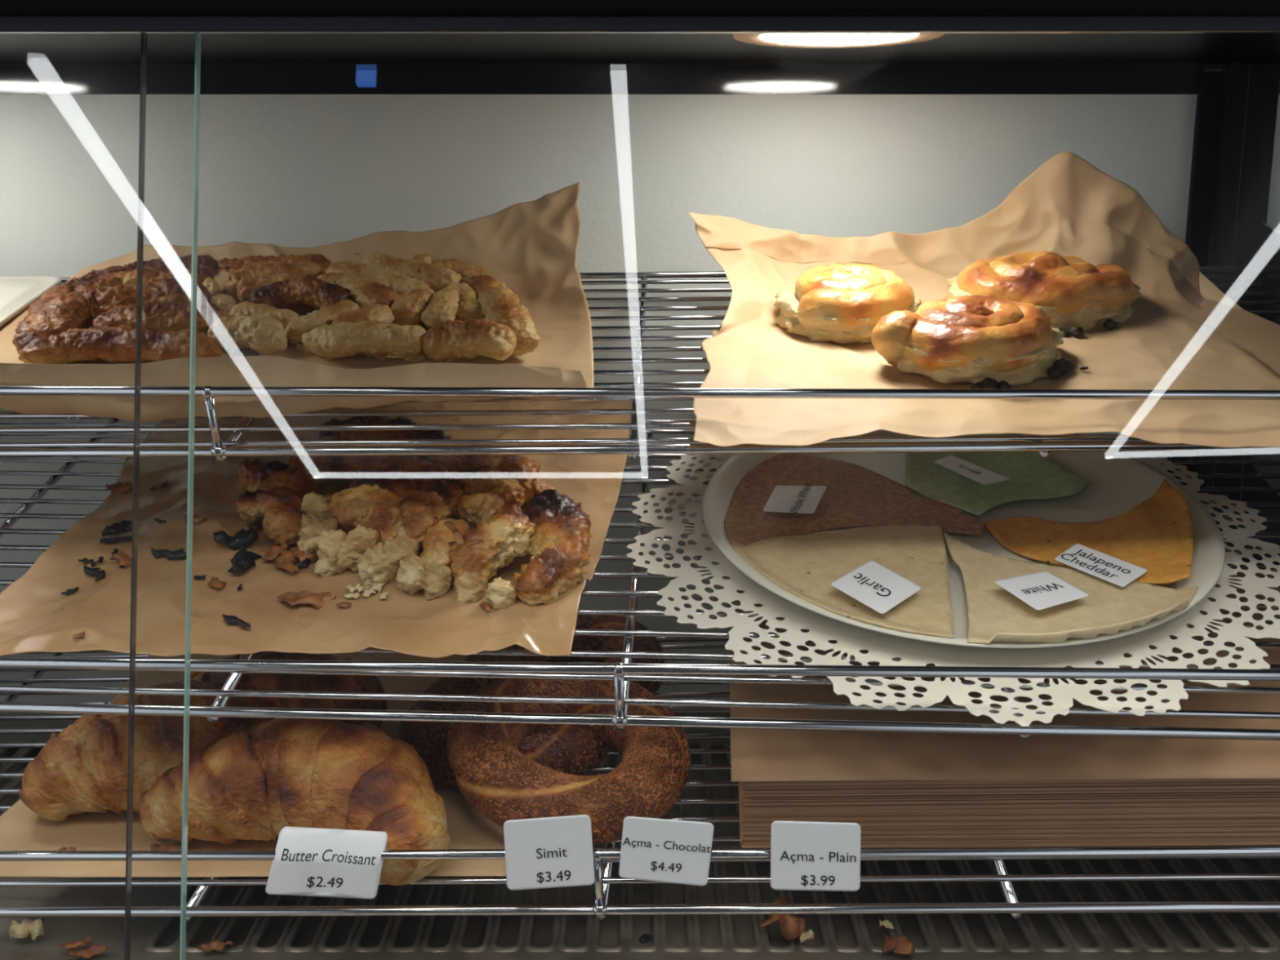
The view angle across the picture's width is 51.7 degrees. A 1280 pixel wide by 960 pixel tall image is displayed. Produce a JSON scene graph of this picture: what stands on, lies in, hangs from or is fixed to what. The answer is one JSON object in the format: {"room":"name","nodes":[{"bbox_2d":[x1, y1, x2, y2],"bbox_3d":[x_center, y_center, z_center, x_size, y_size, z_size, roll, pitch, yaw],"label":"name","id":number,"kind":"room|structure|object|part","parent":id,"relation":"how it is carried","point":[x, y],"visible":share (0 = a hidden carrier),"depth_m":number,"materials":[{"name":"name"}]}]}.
{"room":"food shop","nodes":[
{"label":"food shop","id":0,"kind":"room"},
{"bbox_2d":[0,94,1279,712],"bbox_3d":[-0.150,-0.035,0.932,2.500,0.458,0.010,0,12,0],"label":"wall","id":1,"kind":"structure","parent":0,"point":[284,171],"depth_m":0.89,"materials":[{"name":"paint"}]},
{"bbox_2d":[0,62,1279,95],"bbox_3d":[-0.150,-0.269,0.884,2.500,0.021,0.013,0,12,0],"label":"trim","id":2,"kind":"structure","parent":1,"relation":"attached to","point":[15,77],"depth_m":0.88,"materials":[{"name":"black"}]},
{"bbox_2d":[0,411,1279,740],"bbox_3d":[-0.079,0.002,0.711,0.944,0.187,0.343,1,12,3],"label":"wire shelf","id":3,"kind":"object","parent":1,"relation":"attached to","point":[1266,463],"visible":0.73,"depth_m":0.57,"materials":[{"name":"silver metal"}]},
{"bbox_2d":[0,400,631,657],"bbox_3d":[-0.163,0.012,0.744,0.305,0.084,0.322,1,12,3],"label":"sheet","id":4,"kind":"object","parent":3,"relation":"on","point":[35,616],"visible":0.6,"depth_m":0.66,"materials":[{"name":"paper"}]},
{"bbox_2d":[61,586,78,595],"bbox_3d":[-0.282,0.055,0.654,0.005,0.003,0.008,6,13,26],"label":"flake","id":5,"kind":"object","parent":4,"relation":"on","point":[67,592],"visible":1,"depth_m":0.65,"materials":[{"name":"black"}]},
{"bbox_2d":[72,631,84,639],"bbox_3d":[-0.259,0.072,0.609,0.006,0.003,0.004,-7,14,-32],"label":"flake","id":6,"kind":"object","parent":4,"relation":"on","point":[82,634],"visible":1,"depth_m":0.61,"materials":[{"name":"food"}]},
{"bbox_2d":[78,557,93,563],"bbox_3d":[-0.284,0.041,0.678,0.008,0.003,0.004,-1,12,-6],"label":"flake","id":7,"kind":"object","parent":4,"relation":"on","point":[85,560],"visible":1,"depth_m":0.68,"materials":[{"name":"black"}]},
{"bbox_2d":[83,564,105,581],"bbox_3d":[-0.276,0.047,0.667,0.008,0.006,0.016,-10,15,-39],"label":"flake","id":8,"kind":"object","parent":4,"relation":"on","point":[95,571],"visible":1,"depth_m":0.67,"materials":[{"name":"black"}]},
{"bbox_2d":[90,555,103,567],"bbox_3d":[-0.278,0.042,0.674,0.004,0.004,0.009,5,13,25],"label":"flake","id":9,"kind":"object","parent":4,"relation":"on","point":[100,558],"visible":1,"depth_m":0.67,"materials":[{"name":"black"}]},
{"bbox_2d":[111,548,119,554],"bbox_3d":[-0.273,0.037,0.687,0.003,0.002,0.006,-2,12,-8],"label":"flake","id":10,"kind":"object","parent":4,"relation":"on","point":[116,550],"visible":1,"depth_m":0.69,"materials":[{"name":"black"}]},
{"bbox_2d":[99,534,132,543],"bbox_3d":[-0.277,0.031,0.700,0.018,0.004,0.006,-4,12,-18],"label":"flake","id":11,"kind":"object","parent":4,"relation":"on","point":[127,537],"visible":0.89,"depth_m":0.70,"materials":[{"name":"black"}]},
{"bbox_2d":[106,482,133,494],"bbox_3d":[-0.300,0.005,0.760,0.015,0.007,0.008,1,12,2],"label":"flake","id":12,"kind":"object","parent":4,"relation":"on","point":[118,486],"visible":1,"depth_m":0.76,"materials":[{"name":"food"}]},
{"bbox_2d":[102,520,138,536],"bbox_3d":[-0.279,0.025,0.712,0.014,0.008,0.018,4,12,18],"label":"flake","id":13,"kind":"object","parent":4,"relation":"on","point":[115,528],"visible":0.77,"depth_m":0.71,"materials":[{"name":"black"}]},
{"bbox_2d":[110,550,131,568],"bbox_3d":[-0.264,0.041,0.674,0.014,0.007,0.010,8,14,34],"label":"flake","id":14,"kind":"object","parent":4,"relation":"on","point":[123,558],"visible":0.92,"depth_m":0.67,"materials":[{"name":"food"}]},
{"bbox_2d":[150,479,168,491],"bbox_3d":[-0.275,0.003,0.756,0.008,0.006,0.013,7,14,31],"label":"flake","id":15,"kind":"object","parent":4,"relation":"on","point":[158,486],"visible":1,"depth_m":0.76,"materials":[{"name":"food"}]},
{"bbox_2d":[154,517,165,523],"bbox_3d":[-0.261,0.022,0.717,0.007,0.003,0.003,7,14,31],"label":"flake","id":16,"kind":"object","parent":4,"relation":"on","point":[156,519],"visible":1,"depth_m":0.72,"materials":[{"name":"black"}]},
{"bbox_2d":[151,547,186,559],"bbox_3d":[-0.242,0.038,0.681,0.022,0.005,0.010,0,12,2],"label":"flake","id":17,"kind":"object","parent":4,"relation":"on","point":[179,553],"visible":0.91,"depth_m":0.68,"materials":[{"name":"black"}]},
{"bbox_2d":[184,514,206,523],"bbox_3d":[-0.240,0.021,0.714,0.012,0.005,0.006,4,12,20],"label":"flake","id":18,"kind":"object","parent":4,"relation":"on","point":[197,519],"visible":0.75,"depth_m":0.71,"materials":[{"name":"food"}]},
{"bbox_2d":[193,574,206,579],"bbox_3d":[-0.220,0.049,0.660,0.006,0.002,0.003,-7,14,-31],"label":"flake","id":19,"kind":"object","parent":4,"relation":"on","point":[196,577],"visible":1,"depth_m":0.66,"materials":[{"name":"black"}]},
{"bbox_2d":[207,575,226,590],"bbox_3d":[-0.210,0.051,0.654,0.011,0.005,0.008,8,14,33],"label":"flake","id":20,"kind":"object","parent":4,"relation":"on","point":[218,584],"visible":1,"depth_m":0.65,"materials":[{"name":"food"}]},
{"bbox_2d":[213,527,258,549],"bbox_3d":[-0.211,0.030,0.689,0.020,0.010,0.017,6,13,28],"label":"flake","id":21,"kind":"object","parent":4,"relation":"on","point":[247,537],"visible":1,"depth_m":0.69,"materials":[{"name":"black"}]},
{"bbox_2d":[222,613,250,627],"bbox_3d":[-0.189,0.066,0.619,0.018,0.004,0.005,7,13,30],"label":"flake","id":22,"kind":"object","parent":4,"relation":"on","point":[228,619],"visible":1,"depth_m":0.62,"materials":[{"name":"black"}]},
{"bbox_2d":[236,584,242,590],"bbox_3d":[-0.197,0.053,0.648,0.003,0.002,0.005,-3,12,-15],"label":"flake","id":23,"kind":"object","parent":4,"relation":"on","point":[239,588],"visible":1,"depth_m":0.65,"materials":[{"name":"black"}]},
{"bbox_2d":[227,543,262,573],"bbox_3d":[-0.202,0.040,0.668,0.016,0.011,0.020,3,12,14],"label":"flake","id":24,"kind":"object","parent":4,"relation":"on","point":[242,559],"visible":1,"depth_m":0.67,"materials":[{"name":"black"}]},
{"bbox_2d":[246,523,262,528],"bbox_3d":[-0.205,0.024,0.708,0.010,0.003,0.006,6,13,25],"label":"flake","id":25,"kind":"object","parent":4,"relation":"on","point":[255,526],"visible":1,"depth_m":0.71,"materials":[{"name":"black"}]},
{"bbox_2d":[262,542,288,559],"bbox_3d":[-0.186,0.037,0.675,0.011,0.006,0.016,1,12,6],"label":"flake","id":26,"kind":"object","parent":4,"relation":"on","point":[272,553],"visible":1,"depth_m":0.68,"materials":[{"name":"food"}]},
{"bbox_2d":[273,551,300,573],"bbox_3d":[-0.177,0.041,0.663,0.014,0.008,0.017,1,12,3],"label":"flake","id":27,"kind":"object","parent":4,"relation":"on","point":[285,561],"visible":1,"depth_m":0.66,"materials":[{"name":"food"}]},
{"bbox_2d":[277,546,317,562],"bbox_3d":[-0.175,0.038,0.675,0.020,0.007,0.012,1,12,5],"label":"flake","id":28,"kind":"object","parent":4,"relation":"on","point":[299,553],"visible":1,"depth_m":0.67,"materials":[{"name":"food"}]},
{"bbox_2d":[295,558,310,568],"bbox_3d":[-0.170,0.042,0.669,0.006,0.004,0.009,10,15,40],"label":"flake","id":29,"kind":"object","parent":4,"relation":"on","point":[305,563],"visible":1,"depth_m":0.67,"materials":[{"name":"black"}]},
{"bbox_2d":[276,590,335,609],"bbox_3d":[-0.162,0.058,0.640,0.029,0.007,0.015,0,12,2],"label":"flake","id":30,"kind":"object","parent":4,"relation":"on","point":[304,597],"visible":1,"depth_m":0.64,"materials":[{"name":"food"}]},
{"bbox_2d":[336,601,351,608],"bbox_3d":[-0.142,0.060,0.633,0.006,0.003,0.005,-8,14,-34],"label":"flake","id":31,"kind":"object","parent":4,"relation":"on","point":[342,604],"visible":1,"depth_m":0.63,"materials":[{"name":"food"}]},
{"bbox_2d":[343,591,359,599],"bbox_3d":[-0.140,0.056,0.641,0.005,0.003,0.006,11,16,42],"label":"crumb","id":32,"kind":"object","parent":4,"relation":"on","point":[356,594],"visible":1,"depth_m":0.64,"materials":[{"name":"food"}]},
{"bbox_2d":[346,582,364,593],"bbox_3d":[-0.139,0.053,0.648,0.007,0.004,0.009,-10,15,-40],"label":"crumb","id":33,"kind":"object","parent":4,"relation":"on","point":[357,587],"visible":1,"depth_m":0.65,"materials":[{"name":"food"}]},
{"bbox_2d":[362,586,376,597],"bbox_3d":[-0.132,0.055,0.644,0.006,0.004,0.007,-2,12,-9],"label":"crumb","id":34,"kind":"object","parent":4,"relation":"on","point":[366,593],"visible":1,"depth_m":0.64,"materials":[{"name":"food"}]},
{"bbox_2d":[369,582,385,593],"bbox_3d":[-0.131,0.052,0.650,0.010,0.005,0.010,1,12,4],"label":"crumb","id":35,"kind":"object","parent":4,"relation":"on","point":[378,586],"visible":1,"depth_m":0.65,"materials":[{"name":"food"}]},
{"bbox_2d":[378,591,388,599],"bbox_3d":[-0.124,0.056,0.640,0.004,0.003,0.006,0,12,0],"label":"crumb","id":36,"kind":"object","parent":4,"relation":"on","point":[384,595],"visible":1,"depth_m":0.64,"materials":[{"name":"food"}]},
{"bbox_2d":[234,416,593,610],"bbox_3d":[-0.118,0.014,0.704,0.228,0.072,0.142,9,14,36],"label":"pastry","id":37,"kind":"object","parent":4,"relation":"on","point":[395,509],"visible":0.94,"depth_m":0.68,"materials":[{"name":"food"}]},
{"bbox_2d":[479,600,492,610],"bbox_3d":[-0.073,0.060,0.631,0.008,0.003,0.005,10,15,39],"label":"flake","id":38,"kind":"object","parent":4,"relation":"on","point":[486,605],"visible":1,"depth_m":0.63,"materials":[{"name":"food"}]},
{"bbox_3d":[-0.072,-0.039,0.860,0.925,0.005,0.005,1,26,3],"label":"frame rail","id":39,"kind":"part","parent":3,"relation":"part of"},
{"bbox_3d":[-0.009,0.091,0.557,0.007,0.032,0.006,1,26,3],"label":"lip post","id":40,"kind":"part","parent":3,"relation":"part of","materials":[{"name":"silver metal"}]},
{"bbox_3d":[-0.088,0.079,0.555,0.925,0.012,0.005,1,12,3],"label":"rail","id":41,"kind":"part","parent":3,"relation":"part of","materials":[{"name":"silver metal"}]},
{"bbox_3d":[-0.087,0.102,0.567,0.925,0.005,0.005,1,26,3],"label":"frame rail","id":42,"kind":"part","parent":3,"relation":"part of","materials":[{"name":"metal"}]},
{"bbox_2d":[626,432,1279,726],"bbox_3d":[0.168,0.027,0.709,0.343,0.084,0.346,11,16,42],"label":"doily","id":43,"kind":"object","parent":3,"relation":"on","point":[882,647],"visible":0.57,"depth_m":0.61,"materials":[{"name":"beige"}]},
{"bbox_2d":[702,430,1225,648],"bbox_3d":[0.168,0.018,0.704,0.268,0.071,0.260,1,12,5],"label":"plate","id":44,"kind":"object","parent":43,"relation":"on","point":[1120,482],"visible":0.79,"depth_m":0.72,"materials":[{"name":"ceramic"}]},
{"bbox_2d":[730,524,955,638],"bbox_3d":[0.097,0.047,0.650,0.108,0.027,0.116,2,12,8],"label":"wedge","id":45,"kind":"object","parent":44,"relation":"on","point":[806,566],"visible":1,"depth_m":0.66,"materials":[{"name":"food"}]},
{"bbox_2d":[831,560,920,613],"bbox_3d":[0.113,0.051,0.629,0.033,0.012,0.037,-9,14,-36],"label":"label","id":46,"kind":"object","parent":45,"relation":"on","point":[872,584],"visible":1,"depth_m":0.63,"materials":[{"name":"white"}]},
{"bbox_2d":[724,453,984,546],"bbox_3d":[0.107,0.008,0.736,0.140,0.032,0.113,-2,12,-9],"label":"wedge","id":47,"kind":"object","parent":44,"relation":"on","point":[855,495],"visible":0.99,"depth_m":0.72,"materials":[{"name":"food"}]},
{"bbox_2d":[763,483,826,514],"bbox_3d":[0.085,0.010,0.720,0.027,0.009,0.040,4,12,18],"label":"label","id":48,"kind":"object","parent":47,"relation":"on","point":[783,499],"visible":1,"depth_m":0.72,"materials":[{"name":"white"}]},
{"bbox_2d":[906,433,1091,515],"bbox_3d":[0.190,-0.017,0.774,0.095,0.046,0.128,-4,12,-20],"label":"wedge","id":49,"kind":"object","parent":44,"relation":"on","point":[1032,476],"visible":0.53,"depth_m":0.75,"materials":[{"name":"food"}]},
{"bbox_2d":[933,455,1009,484],"bbox_3d":[0.187,-0.006,0.744,0.017,0.010,0.041,-8,14,-35],"label":"label","id":50,"kind":"object","parent":49,"relation":"on","point":[980,474],"visible":1,"depth_m":0.74,"materials":[{"name":"white"}]},
{"bbox_2d":[943,532,1198,644],"bbox_3d":[0.186,0.055,0.617,0.125,0.026,0.102,7,13,30],"label":"wedge","id":51,"kind":"object","parent":44,"relation":"on","point":[995,614],"visible":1,"depth_m":0.62,"materials":[{"name":"food"}]},
{"bbox_2d":[995,571,1088,609],"bbox_3d":[0.190,0.052,0.623,0.033,0.009,0.029,-5,13,-24],"label":"label","id":52,"kind":"object","parent":51,"relation":"on","point":[1042,590],"visible":1,"depth_m":0.62,"materials":[{"name":"white"}]},
{"bbox_2d":[983,479,1193,584],"bbox_3d":[0.246,0.027,0.673,0.109,0.033,0.094,-2,12,-12],"label":"wedge","id":53,"kind":"object","parent":44,"relation":"on","point":[1156,535],"visible":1,"depth_m":0.68,"materials":[{"name":"food"}]},
{"bbox_2d":[1054,543,1147,586],"bbox_3d":[0.226,0.042,0.649,0.024,0.011,0.038,-11,16,-43],"label":"label","id":54,"kind":"object","parent":53,"relation":"on","point":[1103,566],"visible":1,"depth_m":0.65,"materials":[{"name":"white"}]},
{"bbox_3d":[0.391,0.005,0.693,0.004,0.115,0.315,1,26,3],"label":"plate","id":55,"kind":"part","parent":3,"relation":"part of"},
{"bbox_2d":[0,218,1279,462],"bbox_3d":[-0.076,-0.081,0.763,0.962,0.135,0.305,0,12,1],"label":"wire shelf","id":56,"kind":"object","parent":1,"relation":"attached to","point":[1259,294],"visible":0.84,"depth_m":0.64,"materials":[{"name":"silver metal"}]},
{"bbox_2d":[0,275,62,326],"bbox_3d":[-0.448,-0.101,0.811,0.130,0.041,0.151,0,12,1],"label":"tray","id":57,"kind":"object","parent":56,"relation":"on","point":[17,294],"visible":0.99,"depth_m":0.85,"materials":[{"name":"beige plastic"}]},
{"bbox_3d":[-0.203,-0.028,0.627,0.007,0.036,0.006,0,26,2],"label":"lip post","id":58,"kind":"part","parent":56,"relation":"part of","materials":[{"name":"silver metal"}]},
{"bbox_2d":[0,181,593,422],"bbox_3d":[-0.210,-0.110,0.750,0.373,0.120,0.256,0,12,0],"label":"sheet","id":59,"kind":"object","parent":56,"relation":"on","point":[531,247],"visible":0.51,"depth_m":0.73,"materials":[{"name":"paper"}]},
{"bbox_2d":[12,253,540,364],"bbox_3d":[-0.209,-0.107,0.796,0.316,0.065,0.184,1,12,3],"label":"loaf","id":60,"kind":"object","parent":59,"relation":"on","point":[491,322],"visible":0.95,"depth_m":0.76,"materials":[{"name":"food"}]},
{"bbox_3d":[-0.080,-0.041,0.618,0.942,0.016,0.005,0,26,2],"label":"rail","id":61,"kind":"part","parent":56,"relation":"part of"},
{"bbox_3d":[-0.079,-0.014,0.632,0.942,0.005,0.005,0,26,2],"label":"frame rail","id":62,"kind":"part","parent":56,"relation":"part of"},
{"bbox_3d":[-0.072,-0.137,0.889,0.942,0.005,0.005,0,26,2],"label":"frame rail","id":63,"kind":"part","parent":56,"relation":"part of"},
{"bbox_2d":[688,151,1279,447],"bbox_3d":[0.200,-0.105,0.712,0.360,0.151,0.280,1,12,5],"label":"sheet","id":64,"kind":"object","parent":56,"relation":"on","point":[1182,332],"visible":0.77,"depth_m":0.74,"materials":[{"name":"paper"}]},
{"bbox_2d":[773,262,921,343],"bbox_3d":[0.121,-0.105,0.775,0.083,0.043,0.083,-8,14,-34],"label":"pastry","id":65,"kind":"object","parent":64,"relation":"on","point":[838,303],"visible":0.94,"depth_m":0.75,"materials":[{"name":"food"}]},
{"bbox_2d":[871,294,1073,389],"bbox_3d":[0.183,-0.076,0.714,0.101,0.048,0.085,6,13,27],"label":"pastry","id":66,"kind":"object","parent":64,"relation":"on","point":[987,342],"visible":1,"depth_m":0.69,"materials":[{"name":"food"}]},
{"bbox_2d":[943,250,1140,337],"bbox_3d":[0.237,-0.112,0.784,0.113,0.048,0.081,4,12,18],"label":"pastry","id":67,"kind":"object","parent":64,"relation":"on","point":[1077,295],"visible":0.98,"depth_m":0.76,"materials":[{"name":"food"}]},
{"bbox_2d":[1080,365,1088,369],"bbox_3d":[0.234,-0.059,0.695,0.004,0.002,0.004,-9,14,-36],"label":"flake","id":68,"kind":"object","parent":64,"relation":"on","point":[1081,367],"visible":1,"depth_m":0.69,"materials":[{"name":"black"}]},
{"bbox_3d":[0.403,-0.086,0.760,0.004,0.060,0.275,0,26,2],"label":"plate","id":69,"kind":"part","parent":56,"relation":"part of","materials":[{"name":"black"}]},
{"bbox_2d":[1166,61,1223,486],"bbox_3d":[0.379,-0.044,0.928,0.014,0.478,0.018,0,12,0],"label":"trim","id":70,"kind":"structure","parent":1,"relation":"attached to","point":[1211,74],"depth_m":0.89,"materials":[{"name":"black"}]},
{"bbox_2d":[1189,60,1250,513],"bbox_3d":[0.394,-0.044,0.925,0.014,0.478,0.024,0,12,0],"label":"trim","id":71,"kind":"structure","parent":1,"relation":"attached to","point":[1236,73],"depth_m":0.88,"materials":[{"name":"black"}]},
{"bbox_2d":[1210,62,1279,564],"bbox_3d":[0.413,-0.044,0.929,0.023,0.478,0.016,0,12,0],"label":"trim","id":72,"kind":"structure","parent":1,"relation":"attached to","point":[1264,77],"depth_m":0.89,"materials":[{"name":"black"}]},
{"bbox_2d":[1237,453,1279,565],"bbox_3d":[0.762,0.012,0.940,0.675,0.362,0.013,0,12,0],"label":"trim","id":73,"kind":"structure","parent":1,"relation":"attached to","point":[1272,526],"depth_m":0.94,"materials":[{"name":"black"}]},
{"bbox_2d":[0,712,1279,959],"bbox_3d":[-0.150,0.222,0.737,2.500,0.011,0.475,0,12,0],"label":"floor","id":74,"kind":"structure","parent":0,"point":[109,931],"depth_m":0.69,"materials":[{"name":"metal"}]},
{"bbox_2d":[8,917,45,942],"bbox_3d":[-0.308,0.225,0.663,0.016,0.011,0.014,7,14,31],"label":"crumb","id":75,"kind":"object","parent":74,"relation":"on","point":[33,928],"visible":1,"depth_m":0.66,"materials":[{"name":"food"}]},
{"bbox_2d":[60,936,91,949],"bbox_3d":[-0.280,0.230,0.656,0.014,0.004,0.007,-6,13,-28],"label":"flake","id":76,"kind":"object","parent":74,"relation":"on","point":[70,944],"visible":1,"depth_m":0.66,"materials":[{"name":"food"}]},
{"bbox_2d":[67,944,107,958],"bbox_3d":[-0.271,0.232,0.648,0.018,0.005,0.009,-7,14,-31],"label":"flake","id":77,"kind":"object","parent":74,"relation":"on","point":[95,949],"visible":1,"depth_m":0.65,"materials":[{"name":"food"}]},
{"bbox_2d":[198,938,232,951],"bbox_3d":[-0.210,0.230,0.653,0.016,0.005,0.008,-2,12,-9],"label":"flake","id":78,"kind":"object","parent":74,"relation":"on","point":[216,944],"visible":1,"depth_m":0.65,"materials":[{"name":"food"}]},
{"bbox_2d":[0,636,1279,921],"bbox_3d":[-0.066,0.149,0.746,0.972,0.130,0.309,1,12,3],"label":"wire shelf","id":79,"kind":"object","parent":74,"relation":"on","point":[609,855],"visible":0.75,"depth_m":0.60,"materials":[{"name":"silver metal"}]},
{"bbox_2d":[0,652,574,877],"bbox_3d":[-0.191,0.149,0.763,0.297,0.042,0.268,1,12,4],"label":"sheet","id":80,"kind":"object","parent":79,"relation":"on","point":[21,828],"visible":0.12,"depth_m":0.67,"materials":[{"name":"paper"}]},
{"bbox_2d":[58,846,76,850],"bbox_3d":[-0.286,0.185,0.659,0.009,0.004,0.005,0,12,2],"label":"flake","id":81,"kind":"object","parent":80,"relation":"on","point":[69,848],"visible":0.62,"depth_m":0.66,"materials":[{"name":"food"}]},
{"bbox_2d":[18,679,277,821],"bbox_3d":[-0.247,0.141,0.702,0.150,0.066,0.077,-7,14,-32],"label":"croissant","id":82,"kind":"object","parent":80,"relation":"on","point":[82,768],"visible":0.59,"depth_m":0.67,"materials":[{"name":"food"}]},
{"bbox_2d":[149,842,182,850],"bbox_3d":[-0.234,0.183,0.656,0.014,0.005,0.014,-11,16,-44],"label":"flake","id":83,"kind":"object","parent":80,"relation":"on","point":[162,846],"visible":0.59,"depth_m":0.66,"materials":[{"name":"food"}]},
{"bbox_2d":[174,651,387,728],"bbox_3d":[-0.214,0.124,0.750,0.139,0.059,0.068,2,12,12],"label":"croissant","id":84,"kind":"object","parent":80,"relation":"on","point":[263,682],"visible":0.27,"depth_m":0.73,"materials":[{"name":"food"}]},
{"bbox_2d":[139,718,450,885],"bbox_3d":[-0.164,0.151,0.658,0.169,0.064,0.077,4,12,20],"label":"croissant","id":85,"kind":"object","parent":80,"relation":"on","point":[255,782],"visible":0.86,"depth_m":0.64,"materials":[{"name":"food"}]},
{"bbox_2d":[398,659,613,792],"bbox_3d":[-0.071,0.136,0.734,0.122,0.042,0.120,8,14,35],"label":"simit","id":86,"kind":"object","parent":80,"relation":"on","point":[574,749],"visible":0.28,"depth_m":0.69,"materials":[{"name":"food"}]},
{"bbox_2d":[446,678,690,845],"bbox_3d":[-0.037,0.138,0.675,0.122,0.059,0.118,4,12,21],"label":"simit","id":87,"kind":"object","parent":86,"relation":"on","point":[497,780],"visible":0.84,"depth_m":0.65,"materials":[{"name":"food"}]},
{"bbox_2d":[464,614,665,693],"bbox_3d":[-0.045,0.112,0.802,0.123,0.042,0.119,-2,12,-11],"label":"simit","id":88,"kind":"object","parent":80,"relation":"on","point":[597,643],"visible":0.24,"depth_m":0.82,"materials":[{"name":"food"}]},
{"bbox_2d":[265,826,387,898],"bbox_3d":[-0.143,0.174,0.600,0.056,0.032,0.008,1,12,3],"label":"price label","id":89,"kind":"object","parent":79,"relation":"attached to","point":[307,861],"visible":1,"depth_m":0.60,"materials":[{"name":"white"}]},
{"bbox_3d":[-0.058,0.107,0.881,0.950,0.005,0.005,-2,18,4],"label":"frame rail","id":90,"kind":"part","parent":79,"relation":"part of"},
{"bbox_2d":[503,814,595,889],"bbox_3d":[-0.040,0.166,0.588,0.040,0.040,0.004,1,12,4],"label":"price label","id":91,"kind":"object","parent":79,"relation":"attached to","point":[547,852],"visible":1,"depth_m":0.59,"materials":[{"name":"white"}]},
{"bbox_3d":[-0.019,0.182,0.596,0.007,0.035,0.005,-2,18,4],"label":"lip post","id":92,"kind":"part","parent":79,"relation":"part of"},
{"bbox_3d":[-0.076,0.169,0.595,0.950,0.008,0.005,-2,18,4],"label":"rail","id":93,"kind":"part","parent":79,"relation":"part of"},
{"bbox_3d":[-0.075,0.197,0.606,0.950,0.005,0.005,-2,18,4],"label":"frame rail","id":94,"kind":"part","parent":79,"relation":"part of","materials":[{"name":"silver metal"}]},
{"bbox_2d":[618,816,715,885],"bbox_3d":[0.012,0.165,0.585,0.043,0.034,0.004,1,12,3],"label":"price label","id":95,"kind":"object","parent":79,"relation":"attached to","point":[653,849],"visible":1,"depth_m":0.58,"materials":[{"name":"white"}]},
{"bbox_2d":[770,820,860,891],"bbox_3d":[0.077,0.166,0.581,0.040,0.035,0.004,1,12,3],"label":"price label","id":96,"kind":"object","parent":79,"relation":"attached to","point":[806,855],"visible":1,"depth_m":0.58,"materials":[{"name":"white"}]},
{"bbox_2d":[728,570,1279,848],"bbox_3d":[0.277,0.117,0.723,0.456,0.087,0.251,1,12,3],"label":"paper stack","id":97,"kind":"object","parent":79,"relation":"on","point":[902,789],"visible":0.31,"depth_m":0.63,"materials":[{"name":"paper"}]},
{"bbox_2d":[638,933,653,944],"bbox_3d":[0.003,0.229,0.660,0.008,0.004,0.008,0,12,0],"label":"crumb","id":98,"kind":"object","parent":74,"relation":"on","point":[644,938],"visible":1,"depth_m":0.66,"materials":[{"name":"black"}]},
{"bbox_2d":[758,893,805,940],"bbox_3d":[0.074,0.222,0.670,0.023,0.015,0.019,7,14,31],"label":"flake","id":99,"kind":"object","parent":74,"relation":"on","point":[791,925],"visible":0.81,"depth_m":0.66,"materials":[{"name":"food"}]},
{"bbox_2d":[794,928,814,942],"bbox_3d":[0.082,0.228,0.661,0.010,0.006,0.010,0,12,0],"label":"crumb","id":100,"kind":"object","parent":74,"relation":"on","point":[809,934],"visible":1,"depth_m":0.66,"materials":[{"name":"food"}]},
{"bbox_2d":[879,919,893,929],"bbox_3d":[0.126,0.227,0.673,0.007,0.004,0.008,0,12,0],"label":"crumb","id":101,"kind":"object","parent":74,"relation":"on","point":[886,923],"visible":1,"depth_m":0.67,"materials":[{"name":"food"}]},
{"bbox_2d":[880,932,915,957],"bbox_3d":[0.128,0.229,0.652,0.017,0.008,0.016,0,12,0],"label":"flake","id":102,"kind":"object","parent":74,"relation":"on","point":[902,946],"visible":1,"depth_m":0.65,"materials":[{"name":"food"}]},
{"bbox_2d":[0,33,1279,62],"bbox_3d":[-0.150,-0.243,0.678,2.500,0.012,0.427,0,12,0],"label":"ceiling","id":103,"kind":"structure","parent":0,"point":[14,47],"depth_m":0.80,"materials":[{"name":"black metal"}]},
{"bbox_2d":[0,0,1279,16],"bbox_3d":[-0.150,-0.229,0.483,2.500,0.114,0.012,0,12,0],"label":"trim","id":104,"kind":"structure","parent":103,"relation":"attached to","point":[7,7],"depth_m":0.49,"materials":[{"name":"black"}]},
{"bbox_2d":[124,33,146,959],"bbox_3d":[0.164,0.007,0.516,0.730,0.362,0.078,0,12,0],"label":"glass door edge","id":105,"kind":"object","parent":104,"relation":"attached to","point":[144,36],"visible":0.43,"depth_m":0.52,"materials":[{"name":"grey"}]},
{"bbox_2d":[179,33,200,959],"bbox_3d":[-0.345,0.007,0.508,0.352,0.357,0.077,0,12,0],"label":"glass door edge","id":106,"kind":"object","parent":104,"relation":"attached to","point":[197,36],"visible":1,"depth_m":0.51,"materials":[{"name":"teal"}]},
{"bbox_2d":[0,16,1279,33],"bbox_3d":[-0.150,-0.172,0.496,2.500,0.006,0.006,0,12,0],"label":"trim","id":107,"kind":"structure","parent":104,"relation":"attached to","point":[8,24],"depth_m":0.49,"materials":[{"name":"black"}]},
{"bbox_2d":[733,33,944,48],"bbox_3d":[0.109,-0.245,0.727,0.116,0.003,0.116,0,12,0],"label":"recessed light","id":108,"kind":"object","parent":103,"relation":"in","point":[781,40],"visible":0.54,"depth_m":0.74,"materials":[{"name":"beige"}]},
{"bbox_2d":[759,33,918,45],"bbox_3d":[0.109,-0.244,0.727,0.087,0.001,0.087,0,12,0],"label":"diffuser","id":109,"kind":"object","parent":108,"relation":"attached to","point":[819,39],"depth_m":0.74,"materials":[{"name":"plastic"}]}
]}

